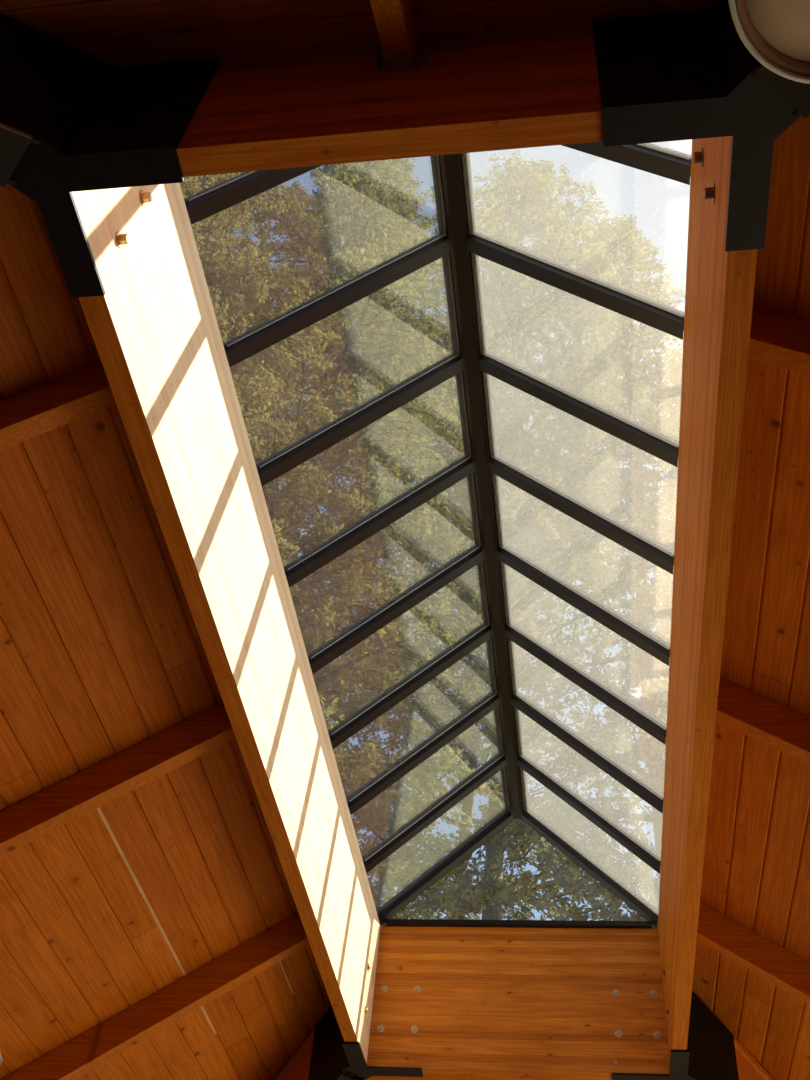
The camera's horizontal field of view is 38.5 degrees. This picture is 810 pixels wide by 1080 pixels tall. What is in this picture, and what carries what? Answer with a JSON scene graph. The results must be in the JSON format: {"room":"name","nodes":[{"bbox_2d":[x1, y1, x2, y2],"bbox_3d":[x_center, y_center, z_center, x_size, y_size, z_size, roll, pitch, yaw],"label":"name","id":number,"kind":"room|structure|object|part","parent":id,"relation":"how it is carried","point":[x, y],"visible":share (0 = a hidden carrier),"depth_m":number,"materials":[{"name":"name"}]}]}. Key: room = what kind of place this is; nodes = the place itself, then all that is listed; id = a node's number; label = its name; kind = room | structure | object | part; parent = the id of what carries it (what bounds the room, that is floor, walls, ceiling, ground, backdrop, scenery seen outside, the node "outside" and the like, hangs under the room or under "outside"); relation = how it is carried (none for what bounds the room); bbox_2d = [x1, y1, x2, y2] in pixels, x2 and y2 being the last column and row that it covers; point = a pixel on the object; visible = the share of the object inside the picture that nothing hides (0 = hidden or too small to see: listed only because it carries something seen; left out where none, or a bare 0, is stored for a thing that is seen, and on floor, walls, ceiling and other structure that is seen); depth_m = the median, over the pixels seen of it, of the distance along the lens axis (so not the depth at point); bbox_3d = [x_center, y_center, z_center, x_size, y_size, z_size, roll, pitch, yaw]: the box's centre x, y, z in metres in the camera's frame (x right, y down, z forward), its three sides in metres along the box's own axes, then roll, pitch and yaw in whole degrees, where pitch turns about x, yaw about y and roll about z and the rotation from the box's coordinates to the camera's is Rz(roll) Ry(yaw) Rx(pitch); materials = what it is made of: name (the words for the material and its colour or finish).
{"room":"wooden pavilion interior","nodes":[
{"label":"wooden pavilion interior","id":0,"kind":"room"},
{"bbox_2d":[0,0,809,1079],"bbox_3d":[0.228,1.125,3.907,7.333,2.000,10.567,-2,-47,8],"label":"ceiling","id":1,"kind":"structure","parent":0,"point":[102,652],"depth_m":4.20,"materials":[{"name":"brown wood"}]},
{"bbox_2d":[0,362,115,450],"bbox_3d":[-1.937,0.029,3.113,2.337,1.734,0.066,-2,-47,8],"label":"rafter","id":2,"kind":"object","parent":1,"relation":"attached to","point":[36,411],"visible":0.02,"depth_m":3.38,"materials":[{"name":"brown wood"}]},
{"bbox_2d":[0,701,235,856],"bbox_3d":[-1.740,1.198,4.183,2.337,1.734,0.066,-2,-47,8],"label":"rafter","id":3,"kind":"object","parent":1,"relation":"attached to","point":[67,800],"visible":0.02,"depth_m":4.36,"materials":[{"name":"brown wood"}]},
{"bbox_2d":[1,913,309,1079],"bbox_3d":[-1.542,2.373,5.256,2.337,1.734,0.066,-2,-47,8],"label":"rafter","id":4,"kind":"object","parent":1,"relation":"attached to","point":[120,1032],"visible":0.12,"depth_m":5.37,"materials":[{"name":"brown wood"}]},
{"bbox_3d":[-1.918,1.222,4.198,2.701,1.810,10.269,-2,-47,8],"label":"plank panel","id":5,"kind":"part","parent":1,"relation":"part of","materials":[{"name":"brown wood"}]},
{"bbox_2d":[72,183,380,1062],"bbox_3d":[-0.479,0.660,4.546,0.091,0.766,4.867,-2,-47,8],"label":"beam","id":6,"kind":"structure","parent":1,"relation":"attached to","point":[156,335],"depth_m":3.83,"materials":[{"name":"brown wood"}]},
{"bbox_2d":[0,14,219,297],"bbox_3d":[-0.856,-0.982,2.757,0.632,0.693,0.507,32,-52,-22],"label":"bracket","id":7,"kind":"object","parent":6,"relation":"attached to","point":[71,120],"visible":0.98,"depth_m":2.71,"materials":[{"name":"black metal"}]},
{"bbox_3d":[-1.001,-0.878,2.504,0.317,0.161,0.148,32,-52,-22],"label":"hip seat","id":8,"kind":"part","parent":7,"relation":"part of","materials":[{"name":"black paint"}]},
{"bbox_3d":[-0.699,-0.759,2.714,0.413,0.011,0.413,-2,-47,8],"label":"plate","id":9,"kind":"part","parent":7,"relation":"part of","materials":[{"name":"black paint"}]},
{"bbox_3d":[-0.670,-1.045,2.803,0.359,0.511,0.012,-2,-47,8],"label":"plate","id":10,"kind":"part","parent":7,"relation":"part of","materials":[{"name":"black paint"}]},
{"bbox_2d":[116,231,122,247],"bbox_3d":[-0.734,-0.772,2.983,0.003,0.042,0.042,-2,-47,8],"label":"washer","id":11,"kind":"object","parent":6,"relation":"in","point":[119,234],"depth_m":2.97,"materials":[{"name":"gold metal"}]},
{"bbox_2d":[139,190,145,205],"bbox_3d":[-0.714,-0.932,3.162,0.003,0.042,0.042,-2,-47,8],"label":"washer","id":12,"kind":"object","parent":6,"relation":"in","point":[142,193],"depth_m":3.15,"materials":[{"name":"gold metal"}]},
{"bbox_2d":[308,1006,422,1079],"bbox_3d":[-0.251,2.603,6.034,0.507,0.693,0.632,32,-52,-22],"label":"bracket","id":13,"kind":"object","parent":6,"relation":"attached to","point":[331,1056],"visible":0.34,"depth_m":5.97,"materials":[{"name":"black metal"}]},
{"bbox_3d":[-0.368,2.869,5.930,0.148,0.161,0.317,32,-52,-22],"label":"hip seat","id":14,"kind":"part","parent":13,"relation":"part of","materials":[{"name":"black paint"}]},
{"bbox_3d":[-0.132,2.600,5.785,0.413,0.011,0.413,-2,-47,8],"label":"plate","id":15,"kind":"part","parent":13,"relation":"part of","materials":[{"name":"black paint"}]},
{"bbox_2d":[184,141,690,928],"bbox_3d":[0.347,0.107,5.014,1.620,0.795,4.774,-2,-47,8],"label":"frame","id":16,"kind":"structure","parent":6,"relation":"on","point":[459,244],"depth_m":4.89,"materials":[{"name":"brown metal"}]},
{"bbox_2d":[273,1028,352,1079],"bbox_3d":[-1.312,3.967,6.475,0.112,2.015,3.178,32,-52,-22],"label":"rafter","id":17,"kind":"object","parent":1,"relation":"attached to","point":[297,1067],"visible":0.36,"depth_m":6.31,"materials":[{"name":"brown wood"}]},
{"bbox_3d":[-0.242,-1.632,1.358,7.035,1.810,2.701,-2,-47,8],"label":"plank panel","id":18,"kind":"part","parent":1,"relation":"part of","materials":[{"name":"brown wood"}]},
{"bbox_2d":[176,22,602,176],"bbox_3d":[-0.013,-1.128,2.830,1.499,0.766,0.067,-2,-47,8],"label":"beam","id":19,"kind":"structure","parent":1,"relation":"attached to","point":[532,87],"depth_m":2.63,"materials":[{"name":"brown wood"}]},
{"bbox_2d":[370,0,429,70],"bbox_3d":[-0.208,-1.513,1.491,0.126,1.734,2.340,-2,-47,8],"label":"rafter","id":20,"kind":"object","parent":1,"relation":"attached to","point":[395,22],"visible":1,"depth_m":2.69,"materials":[{"name":"wood"}]},
{"bbox_3d":[0.694,3.911,6.425,7.035,1.810,2.701,-2,-47,8],"label":"plank panel","id":21,"kind":"part","parent":1,"relation":"part of","materials":[{"name":"brown wood"}]},
{"bbox_2d":[367,926,669,1078],"bbox_3d":[0.581,2.385,6.042,1.499,0.766,0.075,-2,-47,8],"label":"beam","id":22,"kind":"structure","parent":1,"relation":"attached to","point":[491,1001],"depth_m":5.99,"materials":[{"name":"brown wood"}]},
{"bbox_2d":[377,1025,384,1031],"bbox_3d":[-0.124,2.517,5.982,0.038,0.038,0.003,-2,-47,8],"label":"washer","id":23,"kind":"object","parent":22,"relation":"in","point":[380,1028],"depth_m":5.98,"materials":[{"name":"silver metal"}]},
{"bbox_2d":[381,985,387,992],"bbox_3d":[-0.108,2.373,6.137,0.038,0.038,0.003,-2,-47,8],"label":"washer","id":24,"kind":"object","parent":22,"relation":"in","point":[384,988],"depth_m":6.13,"materials":[{"name":"silver metal"}]},
{"bbox_2d":[411,1025,417,1032],"bbox_3d":[0.049,2.510,5.957,0.038,0.038,0.003,-2,-47,8],"label":"washer","id":25,"kind":"object","parent":22,"relation":"in","point":[414,1028],"depth_m":5.95,"materials":[{"name":"metal"}]},
{"bbox_2d":[414,986,420,992],"bbox_3d":[0.066,2.366,6.112,0.038,0.038,0.003,-2,-47,8],"label":"washer","id":26,"kind":"object","parent":22,"relation":"in","point":[417,989],"depth_m":6.11,"materials":[{"name":"silver metal"}]},
{"bbox_2d":[612,989,619,996],"bbox_3d":[1.085,2.327,5.966,0.038,0.038,0.003,-2,-47,8],"label":"washer","id":27,"kind":"object","parent":22,"relation":"in","point":[615,992],"depth_m":5.96,"materials":[{"name":"silver metal"}]},
{"bbox_2d":[615,1030,621,1037],"bbox_3d":[1.069,2.471,5.812,0.038,0.038,0.003,-2,-47,8],"label":"washer","id":28,"kind":"object","parent":22,"relation":"in","point":[618,1033],"depth_m":5.81,"materials":[{"name":"silver metal"}]},
{"bbox_2d":[650,990,657,996],"bbox_3d":[1.273,2.320,5.940,0.038,0.038,0.003,-2,-47,8],"label":"washer","id":29,"kind":"object","parent":22,"relation":"in","point":[653,993],"depth_m":5.94,"materials":[{"name":"silver metal"}]},
{"bbox_2d":[653,1031,660,1037],"bbox_3d":[1.257,2.464,5.785,0.038,0.038,0.003,-2,-47,8],"label":"washer","id":30,"kind":"object","parent":22,"relation":"in","point":[656,1034],"depth_m":5.78,"materials":[{"name":"silver metal"}]},
{"bbox_2d":[658,136,757,1063],"bbox_3d":[1.047,0.601,4.329,0.091,0.766,4.867,-2,-47,8],"label":"beam","id":31,"kind":"structure","parent":1,"relation":"attached to","point":[719,294],"depth_m":3.54,"materials":[{"name":"brown wood"}]},
{"bbox_2d":[612,991,738,1079],"bbox_3d":[1.391,2.540,5.799,0.632,0.693,0.507,32,-52,-22],"label":"bracket","id":32,"kind":"object","parent":31,"relation":"attached to","point":[710,1054],"visible":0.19,"depth_m":5.79,"materials":[{"name":"black metal"}]},
{"bbox_3d":[1.207,2.549,5.594,0.413,0.011,0.413,-2,-47,8],"label":"plate","id":33,"kind":"part","parent":32,"relation":"part of","materials":[{"name":"black paint"}]},
{"bbox_2d":[593,0,809,250],"bbox_3d":[0.786,-1.045,2.522,0.507,0.693,0.632,32,-52,-22],"label":"bracket","id":34,"kind":"object","parent":31,"relation":"attached to","point":[681,75],"visible":0.94,"depth_m":2.50,"materials":[{"name":"black metal"}]},
{"bbox_3d":[0.615,-1.094,2.619,0.359,0.511,0.012,-2,-47,8],"label":"plate","id":35,"kind":"part","parent":34,"relation":"part of","materials":[{"name":"black paint"}]},
{"bbox_3d":[0.640,-0.810,2.522,0.413,0.011,0.413,-2,-47,8],"label":"plate","id":36,"kind":"part","parent":34,"relation":"part of","materials":[{"name":"black paint"}]},
{"bbox_3d":[0.861,-0.950,2.238,0.148,0.161,0.317,32,-52,-22],"label":"hip seat","id":37,"kind":"part","parent":34,"relation":"part of","materials":[{"name":"black paint"}]},
{"bbox_2d":[701,147,703,166],"bbox_3d":[0.780,-1.005,3.048,0.003,0.048,0.048,-2,-47,8],"label":"washer","id":38,"kind":"object","parent":31,"relation":"in","point":[702,148],"depth_m":3.03,"materials":[{"name":"silver metal"}]},
{"bbox_2d":[712,183,714,202],"bbox_3d":[0.758,-0.853,2.852,0.003,0.048,0.048,-2,-47,8],"label":"washer","id":39,"kind":"object","parent":31,"relation":"in","point":[713,184],"depth_m":2.84,"materials":[{"name":"metal"}]},
{"bbox_3d":[2.370,1.057,3.585,2.701,1.810,10.269,-2,-47,8],"label":"plank panel","id":40,"kind":"part","parent":1,"relation":"part of","materials":[{"name":"brown wood"}]},
{"bbox_2d":[733,1036,773,1079],"bbox_3d":[2.632,3.815,5.912,3.178,2.015,0.112,32,-52,-22],"label":"rafter","id":41,"kind":"object","parent":1,"relation":"attached to","point":[748,1067],"visible":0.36,"depth_m":5.98,"materials":[{"name":"brown wood"}]},
{"bbox_2d":[697,902,809,1003],"bbox_3d":[2.392,2.221,4.694,2.337,1.734,0.066,-2,-47,8],"label":"rafter","id":42,"kind":"object","parent":1,"relation":"attached to","point":[737,942],"visible":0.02,"depth_m":5.21,"materials":[{"name":"brown wood"}]},
{"bbox_2d":[716,677,809,763],"bbox_3d":[2.194,1.047,3.621,2.337,1.734,0.066,-2,-47,8],"label":"rafter","id":43,"kind":"object","parent":1,"relation":"attached to","point":[785,729],"visible":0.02,"depth_m":4.19,"materials":[{"name":"brown wood"}]},
{"bbox_2d":[728,0,809,83],"bbox_3d":[0.603,-1.071,1.850,0.294,1.013,0.294,-2,-47,8],"label":"pendant lamp","id":44,"kind":"object","parent":1,"relation":"hanging from","point":[776,33],"visible":1,"depth_m":1.55,"materials":[{"name":"white ceramic"}]},
{"bbox_2d":[745,0,809,62],"bbox_3d":[0.566,-0.742,1.496,0.256,0.004,0.256,-2,-47,8],"label":"diffuser","id":45,"kind":"object","parent":44,"relation":"attached to","point":[779,30],"depth_m":1.55,"materials":[{"name":"beige glass"}]},
{"bbox_2d":[748,307,809,375],"bbox_3d":[1.996,-0.122,2.552,2.337,1.734,0.066,-2,-47,8],"label":"rafter","id":46,"kind":"object","parent":1,"relation":"attached to","point":[779,340],"visible":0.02,"depth_m":3.16,"materials":[{"name":"brown wood"}]},
{"label":"outside","id":47,"kind":"structure","parent":0,"visible":0},
{"bbox_3d":[-1.110,2.061,-0.405,120.000,0.240,120.000,-2,-47,8],"label":"ground","id":48,"kind":"structure","parent":47,"visible":0},
{"bbox_2d":[180,172,332,546],"bbox_3d":[-4.269,-1.308,14.172,7.783,25.116,7.108,-24,-54,26],"label":"deciduous tree","id":49,"kind":"object","parent":48,"relation":"on","point":[192,185],"visible":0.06,"depth_m":14.90,"materials":[{"name":"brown plant"}]},
{"bbox_2d":[206,265,346,722],"bbox_3d":[-5.413,2.575,20.496,8.175,28.883,8.951,35,-53,-24],"label":"deciduous tree","id":50,"kind":"object","parent":48,"relation":"on","point":[290,399],"visible":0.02,"depth_m":24.33,"materials":[{"name":"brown plant"}]},
{"bbox_2d":[195,157,575,925],"bbox_3d":[-1.740,0.063,16.040,7.464,26.372,8.172,-18,-52,21],"label":"deciduous tree","id":51,"kind":"object","parent":48,"relation":"on","point":[348,671],"visible":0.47,"depth_m":15.47,"materials":[{"name":"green plant"}]},
{"bbox_2d":[274,149,680,919],"bbox_3d":[2.033,0.828,21.444,9.654,33.806,10.608,-19,-52,22],"label":"deciduous tree","id":52,"kind":"object","parent":48,"relation":"on","point":[534,188],"visible":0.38,"depth_m":24.79,"materials":[{"name":"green plant"}]},
{"bbox_2d":[347,380,655,925],"bbox_3d":[1.392,4.887,20.679,7.438,27.077,8.046,14,-47,-7],"label":"deciduous tree","id":53,"kind":"object","parent":48,"relation":"on","point":[430,908],"visible":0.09,"depth_m":20.52,"materials":[{"name":"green plant"}]},
{"bbox_2d":[396,216,684,928],"bbox_3d":[3.786,1.801,17.546,8.046,27.077,7.438,8,-47,-2],"label":"deciduous tree","id":54,"kind":"object","parent":48,"relation":"on","point":[652,751],"visible":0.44,"depth_m":18.23,"materials":[{"name":"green plant"}]},
{"bbox_2d":[559,337,683,928],"bbox_3d":[6.181,3.048,17.115,7.108,25.116,7.783,-30,-57,29],"label":"deciduous tree","id":55,"kind":"object","parent":48,"relation":"on","point":[613,716],"visible":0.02,"depth_m":17.76,"materials":[{"name":"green plant"}]}
]}

